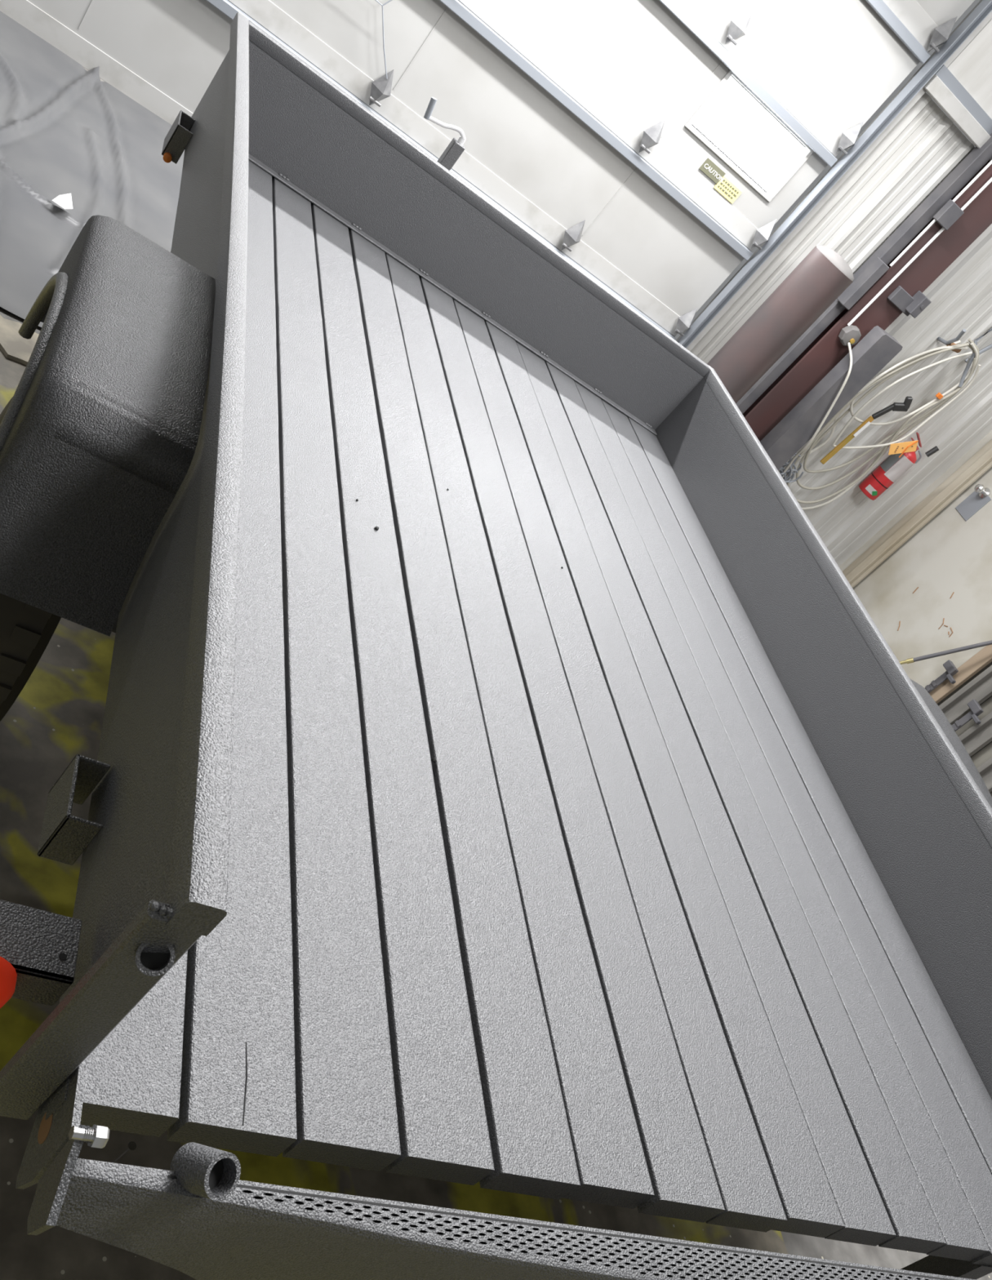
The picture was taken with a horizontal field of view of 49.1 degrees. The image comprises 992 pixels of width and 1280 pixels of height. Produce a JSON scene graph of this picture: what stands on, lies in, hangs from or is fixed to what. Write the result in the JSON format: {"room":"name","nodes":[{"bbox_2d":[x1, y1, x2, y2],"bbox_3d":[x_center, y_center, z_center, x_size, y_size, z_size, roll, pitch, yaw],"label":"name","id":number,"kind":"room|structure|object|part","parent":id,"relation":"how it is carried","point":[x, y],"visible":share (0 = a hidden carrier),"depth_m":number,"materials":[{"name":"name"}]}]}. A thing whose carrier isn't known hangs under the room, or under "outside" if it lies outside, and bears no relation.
{"room":"vehicle workshop","nodes":[
{"label":"vehicle workshop","id":0,"kind":"room"},
{"bbox_2d":[0,66,991,1279],"bbox_3d":[0.028,0.693,2.882,9.500,0.100,8.200,26,32,-31],"label":"floor","id":1,"kind":"structure","parent":0,"point":[57,716],"depth_m":2.06,"materials":[{"name":"grey concrete"}]},
{"bbox_2d":[0,315,39,365],"bbox_3d":[-1.471,-0.900,2.992,1.000,0.012,0.209,26,32,-31],"label":"paper","id":2,"kind":"object","parent":1,"relation":"on","point":[16,348],"visible":0.18,"depth_m":3.06,"materials":[{"name":"white paper"}]},
{"bbox_2d":[0,10,184,327],"bbox_3d":[-1.584,-1.747,3.999,1.920,0.062,2.378,26,32,-31],"label":"cloth","id":3,"kind":"object","parent":1,"relation":"on","point":[64,130],"visible":0.38,"depth_m":4.17,"materials":[{"name":"white fabric"}]},
{"bbox_2d":[52,193,72,208],"bbox_3d":[-1.481,-1.514,3.732,0.062,0.030,0.082,39,27,-10],"label":"paper scrap","id":4,"kind":"object","parent":3,"relation":"on","point":[64,201],"visible":1,"depth_m":3.73,"materials":[{"name":"white paper"}]},
{"bbox_2d":[111,1141,136,1163],"bbox_3d":[-0.588,0.811,1.714,0.018,0.052,0.017,26,32,-31],"label":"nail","id":5,"kind":"object","parent":1,"relation":"on","point":[131,1145],"visible":0.86,"depth_m":1.71,"materials":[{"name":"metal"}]},
{"bbox_2d":[0,12,991,1279],"bbox_3d":[-0.099,-0.486,3.181,2.485,1.002,4.507,26,32,-31],"label":"trailer","id":6,"kind":"object","parent":1,"relation":"on","point":[502,778],"visible":1,"depth_m":1.84,"materials":[{"name":"grey metal"}]},
{"bbox_2d":[0,956,17,1008],"bbox_3d":[-0.508,0.332,1.028,0.096,0.096,0.032,26,32,-31],"label":"tail lamp","id":7,"kind":"object","parent":6,"relation":"attached to","point":[8,969],"depth_m":1.03,"materials":[{"name":"red plastic"}]},
{"bbox_3d":[-0.406,0.505,1.004,0.009,0.100,0.068,26,32,-31],"label":"plate","id":8,"kind":"part","parent":6,"relation":"part of","materials":[{"name":"grey metal"}]},
{"bbox_3d":[-0.381,0.351,1.008,0.055,0.376,0.018,26,32,-31],"label":"corner post","id":9,"kind":"part","parent":6,"relation":"part of","materials":[{"name":"grey metal"}]},
{"bbox_2d":[163,152,172,163],"bbox_3d":[-0.929,-1.365,3.074,0.024,0.024,0.024,26,32,-31],"label":"marker lamp","id":10,"kind":"object","parent":6,"relation":"attached to","point":[167,157],"depth_m":3.07,"materials":[{"name":"orange plastic"}]},
{"bbox_3d":[-0.490,-0.769,2.021,0.046,0.040,3.023,26,32,-31],"label":"rail","id":11,"kind":"part","parent":6,"relation":"part of","materials":[{"name":"grey metal"}]},
{"bbox_3d":[0.039,-1.388,3.618,1.962,0.040,0.040,26,32,-31],"label":"rail","id":12,"kind":"part","parent":6,"relation":"part of","materials":[{"name":"grey metal"}]},
{"bbox_3d":[1.049,-0.020,3.042,0.039,0.040,3.023,26,32,-31],"label":"rail","id":13,"kind":"part","parent":6,"relation":"part of","materials":[{"name":"grey metal"}]},
{"bbox_3d":[0.806,1.192,2.026,0.060,0.255,0.050,26,32,-31],"label":"drop leg","id":14,"kind":"part","parent":6,"relation":"part of","materials":[{"name":"grey metal"}]},
{"bbox_2d":[706,244,853,403],"bbox_3d":[1.329,-1.505,5.988,0.270,1.514,0.270,26,32,-31],"label":"bollard","id":15,"kind":"object","parent":1,"relation":"on","point":[823,275],"visible":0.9,"depth_m":5.74,"materials":[{"name":"metal"}]},
{"bbox_2d":[760,325,902,470],"bbox_3d":[1.810,-1.282,6.468,0.240,1.382,0.170,26,32,-31],"label":"post","id":16,"kind":"object","parent":1,"relation":"on","point":[877,348],"visible":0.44,"depth_m":6.32,"materials":[{"name":"grey metal"}]},
{"bbox_2d":[735,133,991,441],"bbox_3d":[2.523,-2.294,5.914,0.385,4.067,0.230,26,32,-31],"label":"steel column","id":17,"kind":"structure","parent":1,"relation":"on","point":[819,349],"depth_m":6.11,"materials":[{"name":"brown metal"}]},
{"bbox_2d":[838,160,991,346],"bbox_3d":[2.828,-2.619,5.608,0.192,2.795,0.072,26,32,-31],"label":"conduit","id":18,"kind":"object","parent":17,"relation":"attached to","point":[850,333],"visible":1,"depth_m":6.00,"materials":[{"name":"white plastic"}]},
{"bbox_2d":[782,342,852,475],"bbox_3d":[1.915,-1.312,6.443,0.359,0.846,0.176,26,32,-31],"label":"power cord","id":19,"kind":"object","parent":18,"relation":"hanging from","point":[848,344],"visible":0.99,"depth_m":6.31,"materials":[{"name":"grey plastic"}]},
{"bbox_2d":[778,453,804,483],"bbox_3d":[1.783,-1.048,6.749,0.230,0.280,0.091,26,32,-31],"label":"bundle","id":20,"kind":"object","parent":19,"relation":"hanging from","point":[789,470],"visible":0.38,"depth_m":6.75,"materials":[{"name":"grey metal"}]},
{"bbox_2d":[849,338,854,343],"bbox_3d":[2.041,-1.712,6.222,0.028,0.028,0.011,26,32,-31],"label":"socket","id":21,"kind":"object","parent":18,"relation":"attached to","point":[851,340],"depth_m":6.22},
{"bbox_2d":[924,659,958,693],"bbox_3d":[2.669,0.285,6.636,0.038,0.350,0.145,26,32,-31],"label":"clamp","id":22,"kind":"object","parent":1,"relation":"on","point":[949,667],"visible":0.73,"depth_m":6.60,"materials":[{"name":"grey metal"}]},
{"bbox_2d":[898,640,991,664],"bbox_3d":[2.709,0.071,6.490,0.392,0.724,0.030,46,27,4],"label":"rod","id":23,"kind":"object","parent":1,"relation":"on","point":[988,642],"visible":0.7,"depth_m":6.49,"materials":[{"name":"grey paint"}]},
{"bbox_2d":[928,644,991,703],"bbox_3d":[3.239,-0.230,6.264,0.030,1.967,0.095,26,32,-31],"label":"board","id":24,"kind":"object","parent":1,"relation":"on","point":[982,658],"visible":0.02,"depth_m":6.55,"materials":[{"name":"beige wood"}]},
{"bbox_2d":[938,665,991,724],"bbox_3d":[3.265,-0.122,6.145,0.050,1.967,0.140,26,32,-31],"label":"channel","id":25,"kind":"object","parent":1,"relation":"on","point":[954,708],"visible":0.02,"depth_m":6.48,"materials":[{"name":"grey metal"}]},
{"bbox_2d":[951,698,983,731],"bbox_3d":[2.716,0.511,6.400,0.038,0.350,0.145,26,32,-31],"label":"clamp","id":26,"kind":"object","parent":1,"relation":"on","point":[975,709],"visible":0.64,"depth_m":6.36,"materials":[{"name":"grey metal"}]},
{"bbox_2d":[958,711,991,757],"bbox_3d":[3.305,0.044,5.963,0.050,1.967,0.130,26,32,-31],"label":"channel","id":27,"kind":"object","parent":1,"relation":"on","point":[976,737],"visible":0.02,"depth_m":6.33,"materials":[{"name":"white metal"}]},
{"bbox_2d":[976,757,991,793],"bbox_3d":[3.345,0.211,5.781,0.050,1.967,0.150,26,32,-31],"label":"channel","id":28,"kind":"object","parent":1,"relation":"on","point":[984,770],"visible":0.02,"depth_m":6.20,"materials":[{"name":"white metal"}]},
{"bbox_2d":[689,18,991,566],"bbox_3d":[2.825,-2.237,6.242,2.140,4.067,0.112,26,32,-31],"label":"wall","id":29,"kind":"structure","parent":0,"point":[960,297],"depth_m":6.41,"materials":[{"name":"white metal"}]},
{"bbox_2d":[675,0,991,351],"bbox_3d":[1.978,-2.647,5.678,0.065,4.067,0.100,26,32,-31],"label":"door track","id":30,"kind":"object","parent":29,"relation":"attached to","point":[984,22],"depth_m":5.80,"materials":[{"name":"grey metal"}]},
{"bbox_2d":[858,431,938,500],"bbox_3d":[2.584,-1.125,7.018,0.184,0.509,0.149,26,32,-31],"label":"fire extinguisher","id":31,"kind":"object","parent":29,"relation":"attached to","point":[893,467],"visible":0.84,"depth_m":6.99,"materials":[{"name":"red metal"}]},
{"bbox_2d":[888,440,918,457],"bbox_3d":[2.558,-1.206,6.820,0.187,0.178,0.012,26,32,-31],"label":"tag","id":32,"kind":"object","parent":31,"relation":"hanging from","point":[907,446],"visible":1,"depth_m":6.82,"materials":[{"name":"orange paper"}]},
{"bbox_3d":[2.673,-1.260,6.917,0.115,0.104,0.041,26,32,-31],"label":"valve handle","id":33,"kind":"part","parent":31,"relation":"part of","materials":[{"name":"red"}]},
{"bbox_2d":[936,328,965,346],"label":"wall hook","id":34,"kind":"object","parent":29,"relation":"attached to","point":[950,342],"depth_m":6.41,"materials":[{"name":"grey metal"}]},
{"bbox_2d":[951,349,961,352],"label":"wall hook","id":35,"kind":"object","parent":29,"relation":"attached to","point":[954,350],"depth_m":6.47,"materials":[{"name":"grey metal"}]},
{"bbox_2d":[923,74,991,161],"bbox_3d":[3.025,-2.421,6.045,2.170,0.075,0.060,26,32,-31],"label":"trim","id":36,"kind":"structure","parent":29,"relation":"attached to","point":[935,87],"depth_m":5.59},
{"bbox_2d":[934,64,991,134],"bbox_3d":[3.064,-2.469,6.023,2.170,0.055,0.040,26,32,-31],"label":"trim","id":37,"kind":"structure","parent":29,"relation":"attached to","point":[943,73],"depth_m":5.57,"materials":[{"name":"grey metal"}]},
{"bbox_2d":[958,351,974,386],"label":"wall hook","id":38,"kind":"object","parent":29,"relation":"attached to","point":[972,356],"depth_m":6.56,"materials":[{"name":"grey metal"}]},
{"bbox_2d":[783,340,969,510],"bbox_3d":[2.324,-1.327,6.780,0.558,1.413,0.029,26,32,-31],"label":"cable coil","id":39,"kind":"object","parent":38,"relation":"hanging from","point":[827,440],"visible":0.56,"depth_m":6.85,"materials":[{"name":"grey"}]},
{"bbox_2d":[786,342,976,503],"bbox_3d":[2.335,-1.337,6.698,0.549,1.355,0.029,26,32,-31],"label":"cable coil","id":40,"kind":"object","parent":38,"relation":"hanging from","point":[966,380],"visible":0.91,"depth_m":6.65,"materials":[{"name":"beige"}]},
{"bbox_2d":[795,342,974,489],"bbox_3d":[2.398,-1.369,6.731,0.511,1.270,0.029,26,32,-31],"label":"cable coil","id":41,"kind":"object","parent":38,"relation":"hanging from","point":[877,384],"visible":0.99,"depth_m":6.79,"materials":[{"name":"beige"}]},
{"bbox_2d":[803,338,978,473],"bbox_3d":[2.412,-1.412,6.674,0.544,1.188,0.029,26,32,-31],"label":"cable coil","id":42,"kind":"object","parent":38,"relation":"hanging from","point":[970,340],"visible":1,"depth_m":6.77,"materials":[{"name":"beige"}]},
{"bbox_2d":[831,351,980,448],"bbox_3d":[2.506,-1.434,6.633,0.487,0.919,0.027,26,32,-31],"label":"cable coil","id":43,"kind":"object","parent":38,"relation":"hanging from","point":[967,386],"visible":1,"depth_m":6.62,"materials":[{"name":"grey"}]},
{"bbox_2d":[819,395,912,464],"bbox_3d":[2.291,-1.283,6.698,0.174,0.633,0.038,30,30,-25],"label":"torch","id":44,"kind":"object","parent":43,"relation":"hanging from","point":[895,406],"visible":1,"depth_m":6.64,"materials":[{"name":"yellow metal"}]},
{"bbox_2d":[849,342,977,425],"bbox_3d":[2.526,-1.548,6.554,0.524,0.752,0.028,26,32,-31],"label":"cable coil","id":45,"kind":"object","parent":38,"relation":"hanging from","point":[972,345],"visible":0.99,"depth_m":6.51,"materials":[{"name":"grey"}]},
{"bbox_2d":[935,392,942,399],"bbox_3d":[2.707,-1.490,6.633,0.040,0.030,0.020,26,32,-31],"label":"cable tie","id":46,"kind":"object","parent":45,"relation":"attached to","point":[939,396],"visible":1,"depth_m":6.62,"materials":[{"name":"orange plastic"}]},
{"bbox_2d":[973,327,991,345],"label":"wall hook","id":47,"kind":"object","parent":29,"relation":"attached to","point":[975,340],"depth_m":6.49,"materials":[{"name":"grey metal"}]},
{"bbox_2d":[978,343,991,354],"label":"wall hook","id":48,"kind":"object","parent":29,"relation":"attached to","point":[989,346],"depth_m":6.61,"materials":[{"name":"grey metal"}]},
{"bbox_3d":[2.928,-1.769,6.523,0.160,0.511,0.161,26,32,-31],"label":"arm","id":49,"kind":"part","parent":48,"relation":"part of","materials":[{"name":"grey metal"}]},
{"bbox_2d":[839,430,991,571],"bbox_3d":[3.694,-1.742,6.715,0.060,4.067,0.260,26,32,-31],"label":"door frame","id":50,"kind":"structure","parent":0,"point":[988,437],"depth_m":7.34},
{"bbox_2d":[937,661,991,796],"bbox_3d":[4.439,1.159,3.601,0.080,4.067,6.220,26,32,-31],"label":"wall","id":51,"kind":"structure","parent":0,"point":[984,754],"depth_m":6.41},
{"bbox_2d":[841,439,991,688],"bbox_3d":[3.177,-0.747,6.694,0.134,2.167,1.230,26,32,-31],"label":"door","id":52,"kind":"structure","parent":51,"relation":"in","point":[925,584],"depth_m":7.01,"materials":[{"name":"beige paint"}]},
{"bbox_3d":[3.104,-1.093,7.086,0.105,2.167,0.175,26,32,-31],"label":"casing","id":53,"kind":"part","parent":52,"relation":"part of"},
{"bbox_3d":[3.072,-0.878,6.994,0.009,0.200,0.145,26,32,-31],"label":"strike plate","id":54,"kind":"part","parent":52,"relation":"part of","materials":[{"name":"grey metal"}]},
{"bbox_3d":[3.096,-0.954,6.926,0.092,0.072,0.072,26,32,-31],"label":"knob","id":55,"kind":"part","parent":52,"relation":"part of","materials":[{"name":"silver metal"}]},
{"bbox_3d":[0.400,-4.874,3.437,6.460,1.100,0.100,26,32,-31],"label":"lintel","id":56,"kind":"object","parent":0,"visible":0},
{"bbox_2d":[0,0,991,348],"bbox_3d":[-0.425,-3.737,4.082,6.100,3.967,0.148,26,32,-31],"label":"door","id":57,"kind":"structure","parent":56,"relation":"attached to","point":[575,117],"depth_m":5.31,"materials":[{"name":"grey metal"}]},
{"bbox_3d":[-0.527,-2.772,4.902,0.307,0.323,0.009,27,32,-30],"label":"pull cord","id":58,"kind":"part","parent":57,"relation":"part of","materials":[{"name":"grey metal"}]},
{"bbox_3d":[-1.313,-2.848,4.701,6.030,0.048,0.045,26,32,-31],"label":"rail","id":59,"kind":"part","parent":57,"relation":"part of","materials":[{"name":"grey metal"}]},
{"bbox_3d":[-0.938,-3.242,4.424,6.030,0.048,0.045,26,32,-31],"label":"rail","id":60,"kind":"part","parent":57,"relation":"part of","materials":[{"name":"grey metal"}]},
{"bbox_2d":[717,179,738,199],"bbox_3d":[1.223,-2.370,5.714,0.121,0.046,0.002,26,32,-31],"label":"print","id":61,"kind":"object","parent":57,"relation":"attached to","point":[726,188],"depth_m":5.71,"materials":[{"name":"yellow paper"}]},
{"bbox_3d":[-0.563,-3.635,4.147,6.030,0.048,0.045,26,32,-31],"label":"rail","id":62,"kind":"part","parent":57,"relation":"part of","materials":[{"name":"grey metal"}]},
{"bbox_3d":[-0.188,-4.029,3.870,6.030,0.048,0.045,26,32,-31],"label":"rail","id":63,"kind":"part","parent":57,"relation":"part of","materials":[{"name":"grey metal"}]}
]}

